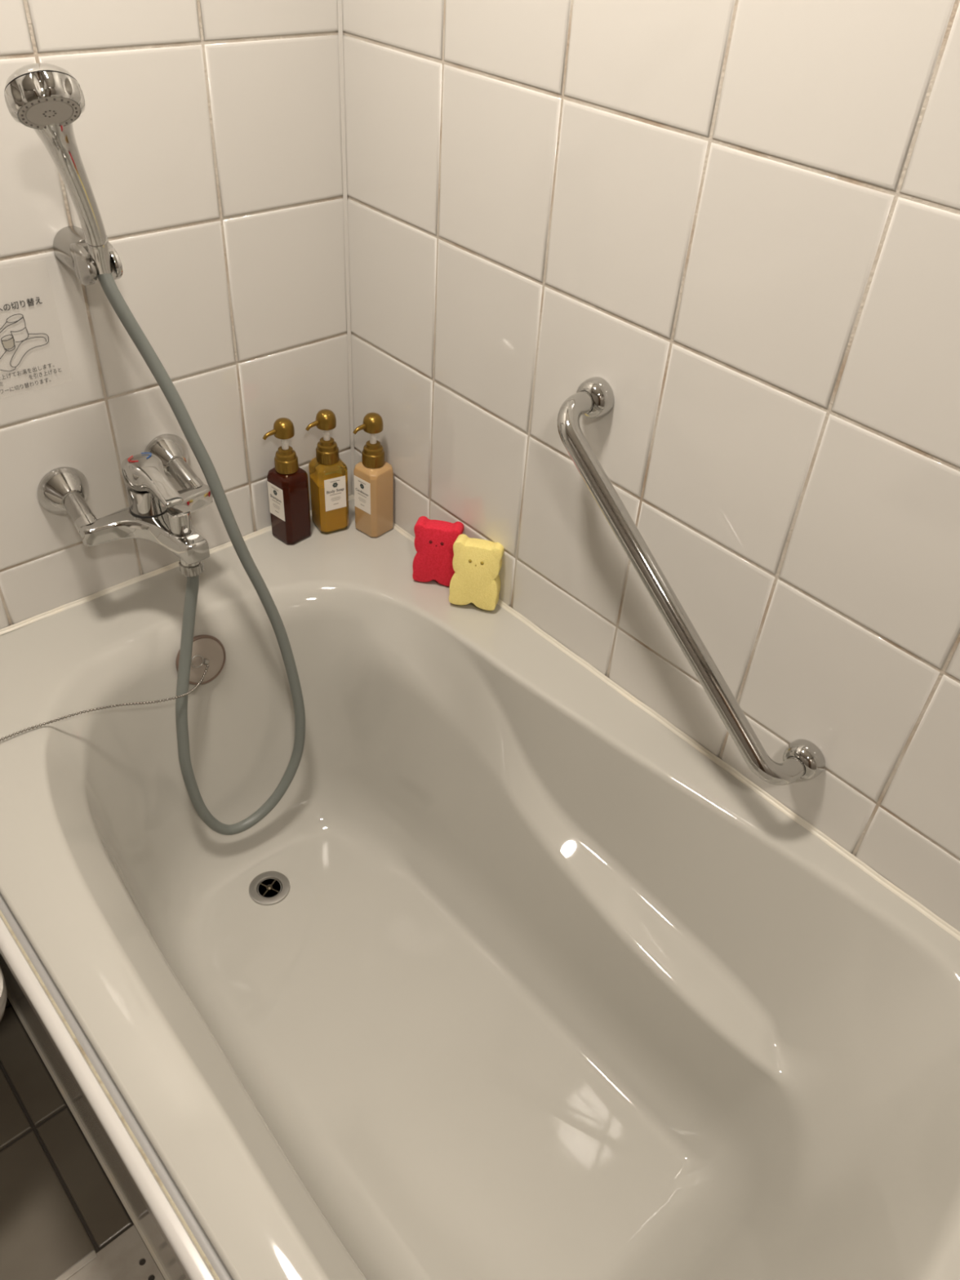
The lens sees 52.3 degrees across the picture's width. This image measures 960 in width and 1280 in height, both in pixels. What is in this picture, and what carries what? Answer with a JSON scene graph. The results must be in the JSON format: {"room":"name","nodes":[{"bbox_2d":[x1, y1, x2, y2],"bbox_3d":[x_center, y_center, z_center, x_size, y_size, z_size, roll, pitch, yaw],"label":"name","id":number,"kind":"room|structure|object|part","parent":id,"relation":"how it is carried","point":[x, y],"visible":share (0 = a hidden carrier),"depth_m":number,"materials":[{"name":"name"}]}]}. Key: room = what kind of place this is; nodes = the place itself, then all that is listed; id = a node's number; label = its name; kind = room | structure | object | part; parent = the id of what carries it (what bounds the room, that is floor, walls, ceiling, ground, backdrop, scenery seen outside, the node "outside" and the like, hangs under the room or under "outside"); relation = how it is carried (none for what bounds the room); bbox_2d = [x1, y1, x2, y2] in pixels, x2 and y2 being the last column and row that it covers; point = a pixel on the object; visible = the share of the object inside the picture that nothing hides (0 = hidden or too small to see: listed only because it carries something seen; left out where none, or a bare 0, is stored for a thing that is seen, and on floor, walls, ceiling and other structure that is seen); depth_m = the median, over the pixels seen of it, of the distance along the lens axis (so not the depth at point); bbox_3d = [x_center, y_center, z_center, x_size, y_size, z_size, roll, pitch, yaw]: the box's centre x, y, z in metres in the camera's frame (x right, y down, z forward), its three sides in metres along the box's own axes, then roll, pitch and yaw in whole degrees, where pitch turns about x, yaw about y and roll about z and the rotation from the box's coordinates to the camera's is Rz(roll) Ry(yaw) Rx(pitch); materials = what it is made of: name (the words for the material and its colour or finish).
{"room":"bathroom","nodes":[
{"label":"bathroom","id":0,"kind":"room"},
{"bbox_2d":[0,996,164,1279],"bbox_3d":[-0.349,1.114,0.903,2.260,0.060,2.280,-28,49,-32],"label":"floor","id":1,"kind":"structure","parent":0,"point":[59,1206],"depth_m":1.30,"materials":[{"name":"grey tile"}]},
{"bbox_2d":[0,967,6,1022],"bbox_3d":[-0.807,0.369,1.126,0.376,0.740,0.505,-28,49,-32],"label":"toilet","id":2,"kind":"object","parent":1,"relation":"on","point":[2,984],"visible":1,"depth_m":1.07,"materials":[{"name":"grey ceramic"}]},
{"bbox_3d":[-0.766,0.366,1.065,0.376,0.024,0.387,-28,49,-32],"label":"lid","id":3,"kind":"part","parent":2,"relation":"part of","materials":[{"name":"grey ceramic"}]},
{"bbox_3d":[-0.795,0.516,1.216,0.374,0.402,0.435,-28,49,-32],"label":"bowl","id":4,"kind":"part","parent":2,"relation":"part of","materials":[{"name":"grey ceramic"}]},
{"bbox_2d":[55,1225,164,1279],"bbox_3d":[-0.552,0.896,1.097,0.446,0.006,0.200,-28,49,-32],"label":"drain cover","id":5,"kind":"object","parent":1,"relation":"on","point":[120,1259],"visible":1,"depth_m":1.23,"materials":[{"name":"silver metal"}]},
{"bbox_2d":[0,498,959,1279],"bbox_3d":[-0.068,0.460,1.272,0.808,0.500,1.419,-28,49,-32],"label":"bathtub","id":6,"kind":"object","parent":1,"relation":"on","point":[509,977],"visible":0.98,"depth_m":1.29,"materials":[{"name":"grey ceramic"}]},
{"bbox_3d":[-0.364,0.634,1.076,0.010,0.450,1.419,-28,49,-32],"label":"panel","id":7,"kind":"part","parent":6,"relation":"part of","materials":[{"name":"grey plastic"}]},
{"bbox_2d":[0,634,226,741],"bbox_3d":[-0.495,0.102,1.334,0.079,0.104,0.390,30,46,28],"label":"plug","id":8,"kind":"object","parent":6,"relation":"attached to","point":[208,652],"visible":0.92,"depth_m":1.44,"materials":[{"name":"silver metal"}]},
{"bbox_3d":[-0.498,0.101,1.313,0.055,0.076,0.343,33,48,30],"label":"chain","id":9,"kind":"part","parent":8,"relation":"part of","materials":[{"name":"silver metal"}]},
{"bbox_2d":[262,417,311,544],"bbox_3d":[-0.308,-0.252,1.545,0.052,0.211,0.062,32,47,29],"label":"pump bottle","id":10,"kind":"object","parent":6,"relation":"on","point":[287,482],"visible":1,"depth_m":1.54,"materials":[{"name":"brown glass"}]},
{"bbox_2d":[271,486,279,512],"bbox_3d":[-0.324,-0.221,1.550,0.020,0.044,0.001,32,47,29],"label":"print","id":11,"kind":"object","parent":10,"relation":"on","point":[271,486],"depth_m":1.55},
{"bbox_3d":[-0.301,-0.305,1.505,0.010,0.028,0.010,32,47,29],"label":"stem","id":12,"kind":"part","parent":10,"relation":"part of","materials":[{"name":"white plastic"}]},
{"bbox_2d":[305,408,349,533],"bbox_3d":[-0.249,-0.272,1.575,0.062,0.211,0.052,-18,45,-25],"label":"pump bottle","id":13,"kind":"object","parent":6,"relation":"on","point":[328,474],"visible":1,"depth_m":1.57,"materials":[{"name":"yellow glass"}]},
{"bbox_3d":[-0.241,-0.325,1.534,0.010,0.028,0.010,-18,45,-25],"label":"stem","id":14,"kind":"part","parent":13,"relation":"part of","materials":[{"name":"white plastic"}]},
{"bbox_2d":[329,480,341,504],"bbox_3d":[-0.233,-0.238,1.577,0.020,0.044,0.001,-18,45,-25],"label":"print","id":15,"kind":"object","parent":13,"relation":"on","point":[336,480],"depth_m":1.58},
{"bbox_2d":[352,412,393,537],"bbox_3d":[-0.175,-0.267,1.575,0.052,0.211,0.061,31,47,28],"label":"pump bottle","id":16,"kind":"object","parent":6,"relation":"on","point":[373,476],"visible":1,"depth_m":1.57,"materials":[{"name":"brown plastic"}]},
{"bbox_2d":[358,480,366,506],"bbox_3d":[-0.191,-0.236,1.579,0.020,0.044,0.001,31,47,28],"label":"print","id":17,"kind":"object","parent":16,"relation":"on","point":[359,481],"depth_m":1.58},
{"bbox_3d":[-0.168,-0.320,1.535,0.010,0.028,0.010,31,47,28],"label":"stem","id":18,"kind":"part","parent":16,"relation":"part of","materials":[{"name":"white plastic"}]},
{"bbox_2d":[412,515,464,586],"bbox_3d":[-0.065,-0.137,1.514,0.072,0.103,0.040,10,40,6],"label":"sponge","id":19,"kind":"object","parent":6,"relation":"on","point":[434,540],"visible":0.75,"depth_m":1.50,"materials":[{"name":"red"}]},
{"bbox_2d":[448,533,504,610],"bbox_3d":[-0.005,-0.102,1.474,0.075,0.108,0.053,11,40,8],"label":"sponge","id":20,"kind":"object","parent":6,"relation":"on","point":[477,563],"visible":0.98,"depth_m":1.46,"materials":[{"name":"yellow"}]},
{"bbox_2d":[0,0,351,629],"bbox_3d":[-1.012,-0.312,0.781,2.260,2.200,0.080,-28,49,-32],"label":"wall","id":21,"kind":"structure","parent":0,"point":[207,134],"depth_m":1.28,"materials":[{"name":"tile"}]},
{"bbox_2d":[0,297,59,393],"bbox_3d":[-0.599,-0.355,1.164,0.202,0.154,0.001,-28,49,-32],"label":"instruction sticker","id":22,"kind":"object","parent":21,"relation":"attached to","point":[31,299],"visible":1,"depth_m":1.20,"materials":[{"name":"white"}]},
{"bbox_2d":[53,226,123,285],"bbox_3d":[-0.461,-0.451,1.155,0.048,0.048,0.098,-28,49,-32],"label":"holder","id":23,"kind":"object","parent":21,"relation":"attached to","point":[69,246],"visible":0.71,"depth_m":1.14,"materials":[{"name":"grey metal"}]},
{"bbox_2d":[36,433,213,577],"bbox_3d":[-0.442,-0.182,1.317,0.223,0.131,0.218,-28,49,-32],"label":"mixer tap","id":24,"kind":"object","parent":21,"relation":"attached to","point":[159,513],"visible":1,"depth_m":1.30,"materials":[{"name":"silver metal"}]},
{"bbox_3d":[-0.427,-0.208,1.281,0.053,0.042,0.112,-28,49,-32],"label":"lever","id":25,"kind":"part","parent":24,"relation":"part of","materials":[{"name":"silver metal"}]},
{"bbox_3d":[-0.392,-0.156,1.277,0.030,0.034,0.030,-28,49,-32],"label":"diverter knob","id":26,"kind":"part","parent":24,"relation":"part of","materials":[{"name":"silver metal"}]},
{"bbox_2d":[179,558,200,566],"bbox_3d":[-0.386,-0.111,1.302,0.027,0.014,0.027,-28,49,-32],"label":"outlet","id":27,"kind":"object","parent":24,"relation":"attached to","point":[183,562],"depth_m":1.29,"materials":[{"name":"silver metal"}]},
{"bbox_2d":[97,272,305,835],"bbox_3d":[-0.388,-0.072,1.356,0.202,0.832,0.196,-28,49,-32],"label":"shower hose","id":28,"kind":"object","parent":24,"relation":"hanging from","point":[107,282],"visible":1,"depth_m":1.36,"materials":[{"name":"grey plastic"}]},
{"bbox_2d":[4,62,111,275],"bbox_3d":[-0.429,-0.470,1.005,0.071,0.233,0.152,-11,42,-18],"label":"shower","id":29,"kind":"object","parent":28,"relation":"attached to","point":[46,98],"visible":1,"depth_m":0.94,"materials":[{"name":"silver metal"}]},
{"bbox_3d":[-0.405,-0.497,0.920,0.055,0.036,0.044,-28,49,-32],"label":"spray plate","id":30,"kind":"part","parent":29,"relation":"part of","materials":[{"name":"grey"}]},
{"bbox_3d":[-0.431,-0.473,1.025,0.043,0.212,0.124,-4,41,-10],"label":"handle","id":31,"kind":"part","parent":29,"relation":"part of","materials":[{"name":"silver metal"}]},
{"bbox_2d":[0,494,354,635],"bbox_3d":[-0.518,-0.096,1.500,0.800,0.006,0.007,-28,49,-32],"label":"trim","id":32,"kind":"structure","parent":21,"relation":"attached to","point":[125,584],"depth_m":1.48,"materials":[{"name":"white plastic"}]},
{"bbox_2d":[337,0,354,495],"bbox_3d":[-0.172,-0.901,1.170,0.004,1.700,0.004,-28,49,-32],"label":"trim","id":33,"kind":"structure","parent":21,"relation":"attached to","point":[339,2],"depth_m":1.42,"materials":[{"name":"grey"}]},
{"bbox_2d":[342,0,959,931],"bbox_3d":[0.564,-0.163,0.747,0.060,2.200,2.202,-28,49,-32],"label":"wall","id":34,"kind":"structure","parent":0,"point":[740,219],"depth_m":1.06,"materials":[{"name":"tile"}]},
{"bbox_2d":[353,496,959,941],"bbox_3d":[0.247,0.109,1.325,0.007,0.006,1.420,-28,49,-32],"label":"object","id":35,"kind":"structure","parent":34,"relation":"attached to","point":[928,913],"depth_m":1.25,"materials":[{"name":"white plastic"}]},
{"bbox_2d":[556,377,825,786],"bbox_3d":[0.234,-0.061,1.145,0.084,0.350,0.442,-28,49,-32],"label":"grab bar","id":36,"kind":"object","parent":34,"relation":"attached to","point":[802,759],"visible":1,"depth_m":1.12,"materials":[{"name":"silver metal"}]}
]}

